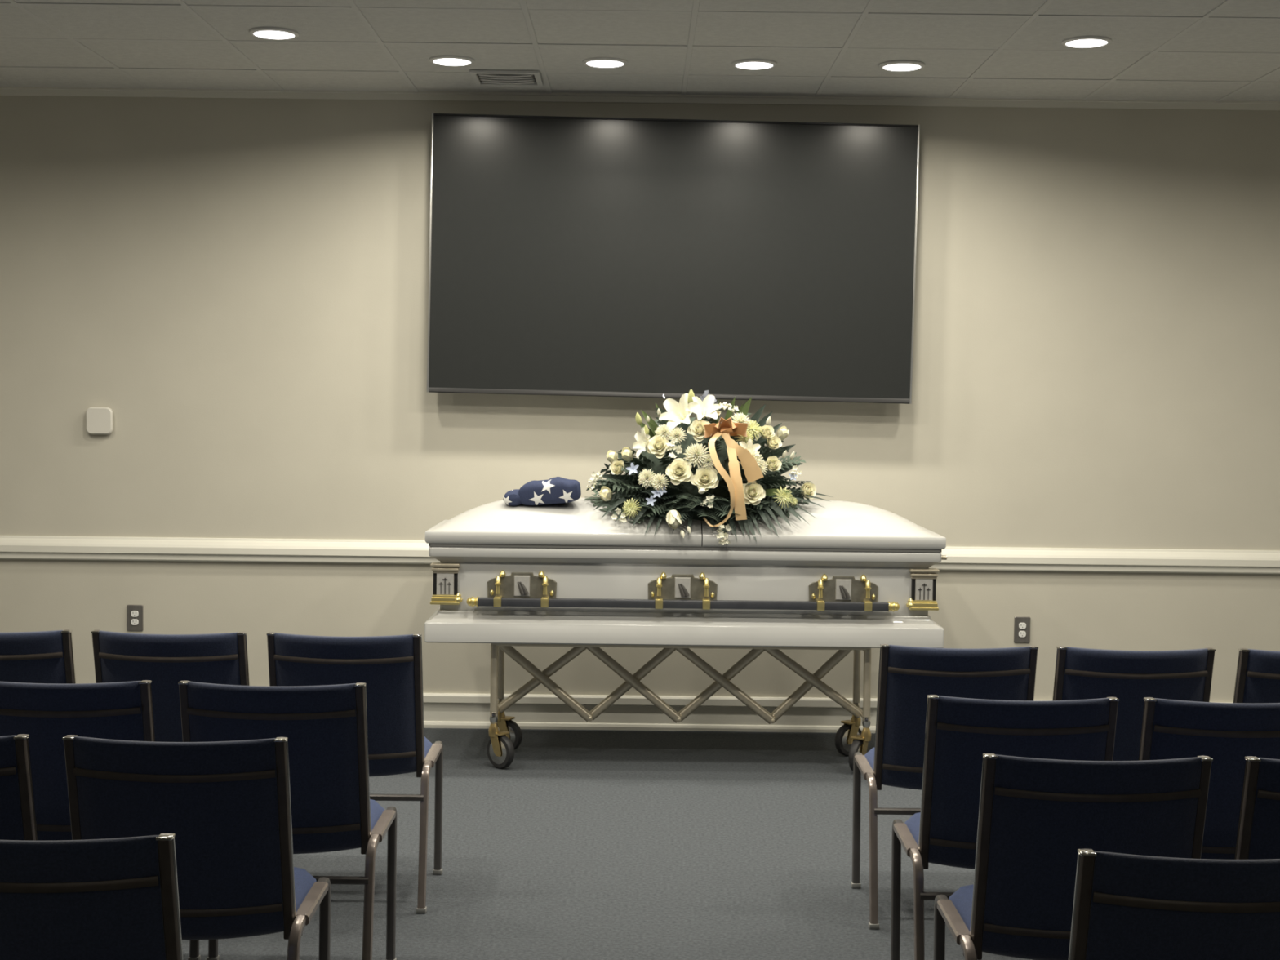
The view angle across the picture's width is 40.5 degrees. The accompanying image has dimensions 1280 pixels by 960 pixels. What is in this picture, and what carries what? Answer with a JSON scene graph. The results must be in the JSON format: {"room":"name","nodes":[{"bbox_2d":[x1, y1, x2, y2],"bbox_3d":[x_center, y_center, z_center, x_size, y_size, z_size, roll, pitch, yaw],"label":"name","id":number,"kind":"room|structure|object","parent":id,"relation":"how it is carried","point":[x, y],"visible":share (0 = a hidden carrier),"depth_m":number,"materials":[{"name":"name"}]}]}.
{"room":"funeral home chapel","nodes":[
{"label":"funeral home chapel","id":0,"kind":"room"},
{"bbox_2d":[182,728,1031,959],"bbox_3d":[-0.018,1.495,2.096,9.200,0.100,12.050,1,3,0],"label":"floor","id":1,"kind":"structure","parent":0,"point":[590,844],"depth_m":5.79,"materials":[{"name":"carpet"}]},
{"bbox_2d":[0,733,38,840],"bbox_3d":[-1.506,0.932,3.806,0.517,0.832,0.504,1,3,0],"label":"chair","id":2,"kind":"object","parent":1,"relation":"on","point":[18,821],"visible":0.24,"depth_m":3.61,"materials":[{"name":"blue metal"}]},
{"bbox_2d":[0,629,75,684],"bbox_3d":[-1.941,0.853,5.404,0.517,0.832,0.504,1,3,0],"label":"chair","id":3,"kind":"object","parent":1,"relation":"on","point":[41,656],"visible":0.23,"depth_m":5.18,"materials":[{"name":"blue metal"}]},
{"bbox_2d":[0,833,182,959],"bbox_3d":[-0.987,0.975,3.006,0.517,0.832,0.504,1,3,0],"label":"chair","id":4,"kind":"object","parent":1,"relation":"on","point":[106,899],"visible":1,"depth_m":2.79,"materials":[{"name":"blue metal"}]},
{"bbox_2d":[0,680,200,959],"bbox_3d":[-1.448,0.900,4.505,0.517,0.832,0.504,1,3,0],"label":"chair","id":5,"kind":"object","parent":1,"relation":"on","point":[47,713],"visible":0.32,"depth_m":4.28,"materials":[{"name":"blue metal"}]},
{"bbox_2d":[91,630,249,742],"bbox_3d":[-1.414,0.859,5.404,0.517,0.832,0.504,1,3,0],"label":"chair","id":6,"kind":"object","parent":1,"relation":"on","point":[166,660],"visible":0.23,"depth_m":5.18,"materials":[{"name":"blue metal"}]},
{"bbox_2d":[62,734,330,959],"bbox_3d":[-0.969,0.938,3.806,0.517,0.832,0.504,1,3,0],"label":"chair","id":7,"kind":"object","parent":1,"relation":"on","point":[226,805],"visible":0.73,"depth_m":3.61,"materials":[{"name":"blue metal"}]},
{"bbox_2d":[177,680,396,959],"bbox_3d":[-0.915,0.906,4.505,0.517,0.832,0.504,1,3,0],"label":"chair","id":8,"kind":"object","parent":1,"relation":"on","point":[325,726],"visible":0.61,"depth_m":4.31,"materials":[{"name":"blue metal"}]},
{"bbox_2d":[266,631,443,914],"bbox_3d":[-0.891,0.865,5.404,0.517,0.832,0.504,1,3,0],"label":"chair","id":9,"kind":"object","parent":1,"relation":"on","point":[390,668],"visible":0.5,"depth_m":5.20,"materials":[{"name":"blue fabric"}]},
{"bbox_2d":[487,643,871,771],"bbox_3d":[0.166,0.936,7.373,1.623,0.534,0.454,1,3,0],"label":"trolley","id":10,"kind":"object","parent":1,"relation":"on","point":[505,735],"visible":0.85,"depth_m":7.35,"materials":[{"name":"silver metal"}]},
{"bbox_2d":[424,497,946,648],"bbox_3d":[0.192,0.373,7.441,2.148,0.584,0.708,1,3,0],"label":"casket","id":11,"kind":"object","parent":10,"relation":"on","point":[860,575],"visible":0.84,"depth_m":7.13,"materials":[{"name":"white metal"}]},
{"bbox_2d":[502,476,581,506],"bbox_3d":[-0.417,0.050,7.282,0.304,0.123,0.223,0,3,-16],"label":"flag","id":12,"kind":"object","parent":11,"relation":"on","point":[557,490],"visible":1,"depth_m":7.23,"materials":[{"name":"blue fabric"}]},
{"bbox_2d":[584,389,832,546],"bbox_3d":[0.283,-0.062,7.384,1.030,0.649,0.757,0,3,-10],"label":"flower spray","id":13,"kind":"object","parent":11,"relation":"on","point":[702,468],"visible":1,"depth_m":7.16,"materials":[{"name":"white plant"}]},
{"bbox_2d":[850,644,1038,929],"bbox_3d":[0.932,0.891,5.304,0.517,0.832,0.504,1,3,0],"label":"chair","id":14,"kind":"object","parent":1,"relation":"on","point":[907,674],"visible":0.56,"depth_m":5.10,"materials":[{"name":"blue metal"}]},
{"bbox_2d":[890,694,1119,959],"bbox_3d":[0.927,0.932,4.425,0.518,0.832,0.504,1,3,0],"label":"chair","id":15,"kind":"object","parent":1,"relation":"on","point":[959,731],"visible":0.45,"depth_m":4.22,"materials":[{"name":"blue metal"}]},
{"bbox_2d":[933,753,1213,959],"bbox_3d":[0.922,0.964,3.726,0.517,0.832,0.504,1,3,0],"label":"chair","id":16,"kind":"object","parent":1,"relation":"on","point":[1035,815],"visible":0.66,"depth_m":3.52,"materials":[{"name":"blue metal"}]},
{"bbox_2d":[1052,645,1215,760],"bbox_3d":[1.453,0.898,5.304,0.517,0.832,0.504,1,3,0],"label":"chair","id":17,"kind":"object","parent":1,"relation":"on","point":[1130,677],"visible":0.25,"depth_m":5.08,"materials":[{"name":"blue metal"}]},
{"bbox_2d":[1068,848,1279,959],"bbox_3d":[0.926,0.999,2.977,0.517,0.832,0.504,1,3,0],"label":"chair","id":18,"kind":"object","parent":1,"relation":"on","point":[1126,906],"visible":1,"depth_m":2.75,"materials":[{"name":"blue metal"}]},
{"bbox_2d":[1137,697,1279,859],"bbox_3d":[1.454,0.938,4.425,0.517,0.832,0.504,1,3,0],"label":"chair","id":19,"kind":"object","parent":1,"relation":"on","point":[1228,733],"visible":0.39,"depth_m":4.21,"materials":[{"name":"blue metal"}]},
{"bbox_2d":[1232,648,1279,703],"bbox_3d":[1.986,0.904,5.304,0.517,0.832,0.504,1,3,0],"label":"chair","id":20,"kind":"object","parent":1,"relation":"on","point":[1257,681],"visible":0.15,"depth_m":5.09,"materials":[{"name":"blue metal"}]},
{"bbox_2d":[1233,755,1279,859],"bbox_3d":[1.457,0.971,3.726,0.517,0.832,0.504,1,3,0],"label":"chair","id":21,"kind":"object","parent":1,"relation":"on","point":[1258,833],"visible":0.29,"depth_m":3.53,"materials":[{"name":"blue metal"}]},
{"bbox_2d":[0,95,1279,702],"bbox_3d":[0.004,-0.385,8.116,9.500,3.300,0.150,1,3,0],"label":"wall","id":22,"kind":"structure","parent":0,"point":[242,283],"depth_m":8.04,"materials":[{"name":"paint"}]},
{"bbox_2d":[85,407,113,434],"bbox_3d":[-2.504,-0.274,8.032,0.121,0.125,0.030,1,3,0],"label":"wall sensor","id":23,"kind":"object","parent":22,"relation":"attached to","point":[99,420],"visible":1,"depth_m":8.02,"materials":[{"name":"white plastic"}]},
{"bbox_2d":[127,604,142,631],"bbox_3d":[-2.356,0.643,8.084,0.074,0.122,0.011,1,3,0],"label":"wall outlet","id":24,"kind":"object","parent":22,"relation":"attached to","point":[135,612],"visible":1,"depth_m":8.08,"materials":[{"name":"metal"}]},
{"bbox_2d":[130,618,138,625],"bbox_3d":[-2.356,0.663,8.082,0.034,0.029,0.004,1,3,0],"label":"receptacle","id":25,"kind":"object","parent":24,"relation":"attached to","point":[133,621],"depth_m":8.08,"materials":[{"name":"grey plastic"}]},
{"bbox_2d":[130,610,138,617],"bbox_3d":[-2.356,0.624,8.080,0.034,0.029,0.004,1,3,0],"label":"receptacle","id":26,"kind":"object","parent":24,"relation":"attached to","point":[133,613],"depth_m":8.08,"materials":[{"name":"grey plastic"}]},
{"bbox_2d":[0,535,1279,573],"bbox_3d":[-0.004,0.348,8.057,9.200,0.109,0.036,1,3,0],"label":"trim","id":27,"kind":"structure","parent":22,"relation":"attached to","point":[11,547],"depth_m":8.05,"materials":[{"name":"paint"}]},
{"bbox_2d":[0,86,1279,110],"bbox_3d":[0.021,-1.754,7.965,9.200,0.038,0.026,1,3,0],"label":"trim","id":28,"kind":"structure","parent":22,"relation":"attached to","point":[4,91],"depth_m":7.97,"materials":[{"name":"paint"}]},
{"bbox_2d":[426,113,919,404],"bbox_3d":[0.148,-1.005,7.938,2.212,1.264,0.148,1,3,0],"label":"wall screen","id":29,"kind":"object","parent":22,"relation":"attached to","point":[569,255],"visible":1,"depth_m":7.88,"materials":[{"name":"black glass"}]},
{"bbox_2d":[422,693,1232,733],"bbox_3d":[-0.013,1.088,8.097,9.200,0.160,0.024,1,3,0],"label":"baseboard","id":30,"kind":"structure","parent":22,"relation":"attached to","point":[441,710],"depth_m":8.10,"materials":[{"name":"paint"}]},
{"bbox_2d":[1013,616,1030,643],"bbox_3d":[1.783,0.699,8.084,0.074,0.122,0.011,1,3,0],"label":"wall outlet","id":31,"kind":"object","parent":22,"relation":"attached to","point":[1021,624],"visible":1,"depth_m":8.08,"materials":[{"name":"metal"}]},
{"bbox_2d":[1018,631,1026,637],"bbox_3d":[1.783,0.719,8.082,0.034,0.029,0.004,1,3,0],"label":"receptacle","id":32,"kind":"object","parent":31,"relation":"attached to","point":[1021,633],"depth_m":8.08,"materials":[{"name":"grey plastic"}]},
{"bbox_2d":[1018,622,1026,628],"bbox_3d":[1.783,0.680,8.081,0.034,0.029,0.004,1,3,0],"label":"receptacle","id":33,"kind":"object","parent":31,"relation":"attached to","point":[1021,625],"depth_m":8.08,"materials":[{"name":"grey plastic"}]},
{"bbox_2d":[0,0,1279,101],"bbox_3d":[0.018,-1.552,1.956,9.200,0.120,12.050,1,3,0],"label":"ceiling","id":34,"kind":"structure","parent":0,"point":[1158,50],"depth_m":6.86,"materials":[{"name":"grey tile"}]},
{"bbox_2d":[248,26,298,39],"bbox_3d":[-1.412,-1.721,6.689,0.188,0.014,0.188,1,3,0],"label":"recessed light","id":35,"kind":"object","parent":34,"relation":"in","point":[267,33],"visible":1,"depth_m":6.65,"materials":[{"name":"white plastic"}]},
{"bbox_2d":[253,31,294,39],"bbox_3d":[-1.412,-1.720,6.689,0.153,0.012,0.153,1,3,0],"label":"diffuser","id":36,"kind":"object","parent":35,"relation":"attached to","point":[262,34],"depth_m":6.67,"materials":[{"name":"white plastic"}]},
{"bbox_2d":[429,54,474,66],"bbox_3d":[-0.780,-1.736,7.188,0.188,0.014,0.188,1,3,0],"label":"recessed light","id":37,"kind":"object","parent":34,"relation":"in","point":[446,60],"visible":1,"depth_m":7.15,"materials":[{"name":"white plastic"}]},
{"bbox_2d":[433,58,470,66],"bbox_3d":[-0.780,-1.735,7.188,0.153,0.012,0.153,1,3,0],"label":"diffuser","id":38,"kind":"object","parent":37,"relation":"attached to","point":[446,62],"depth_m":7.18,"materials":[{"name":"white plastic"}]},
{"bbox_2d":[469,69,543,86],"bbox_3d":[-0.579,-1.750,7.548,0.300,0.015,0.300,1,3,0],"label":"ceiling vent","id":39,"kind":"object","parent":34,"relation":"in","point":[480,77],"visible":1,"depth_m":7.53,"materials":[{"name":"silver metal"}]},
{"bbox_2d":[582,57,627,67],"bbox_3d":[-0.145,-1.729,7.188,0.188,0.014,0.188,1,3,0],"label":"recessed light","id":40,"kind":"object","parent":34,"relation":"in","point":[596,62],"visible":1,"depth_m":7.15,"materials":[{"name":"white plastic"}]},
{"bbox_2d":[586,60,623,67],"bbox_3d":[-0.145,-1.728,7.188,0.153,0.012,0.153,1,3,0],"label":"diffuser","id":41,"kind":"object","parent":40,"relation":"attached to","point":[596,64],"depth_m":7.17,"materials":[{"name":"white plastic"}]},
{"bbox_2d":[731,58,777,70],"bbox_3d":[0.473,-1.722,7.188,0.188,0.014,0.188,1,3,0],"label":"recessed light","id":42,"kind":"object","parent":34,"relation":"in","point":[745,64],"visible":1,"depth_m":7.15,"materials":[{"name":"white plastic"}]},
{"bbox_2d":[735,62,772,69],"bbox_3d":[0.473,-1.720,7.188,0.153,0.012,0.153,1,3,0],"label":"diffuser","id":43,"kind":"object","parent":42,"relation":"attached to","point":[743,65],"depth_m":7.17,"materials":[{"name":"white plastic"}]},
{"bbox_2d":[879,60,924,71],"bbox_3d":[1.086,-1.714,7.188,0.188,0.014,0.188,1,3,0],"label":"recessed light","id":44,"kind":"object","parent":34,"relation":"in","point":[896,65],"visible":1,"depth_m":7.15,"materials":[{"name":"white plastic"}]},
{"bbox_2d":[883,63,920,71],"bbox_3d":[1.086,-1.713,7.188,0.153,0.012,0.153,1,3,0],"label":"diffuser","id":45,"kind":"object","parent":44,"relation":"attached to","point":[889,67],"depth_m":7.17,"materials":[{"name":"white plastic"}]},
{"bbox_2d":[1061,35,1111,48],"bbox_3d":[1.718,-1.683,6.669,0.188,0.014,0.188,1,3,0],"label":"recessed light","id":46,"kind":"object","parent":34,"relation":"in","point":[1081,42],"visible":1,"depth_m":6.63,"materials":[{"name":"white plastic"}]},
{"bbox_2d":[1066,39,1106,47],"bbox_3d":[1.718,-1.682,6.669,0.153,0.012,0.153,1,3,0],"label":"diffuser","id":47,"kind":"object","parent":46,"relation":"attached to","point":[1069,42],"depth_m":6.65,"materials":[{"name":"white plastic"}]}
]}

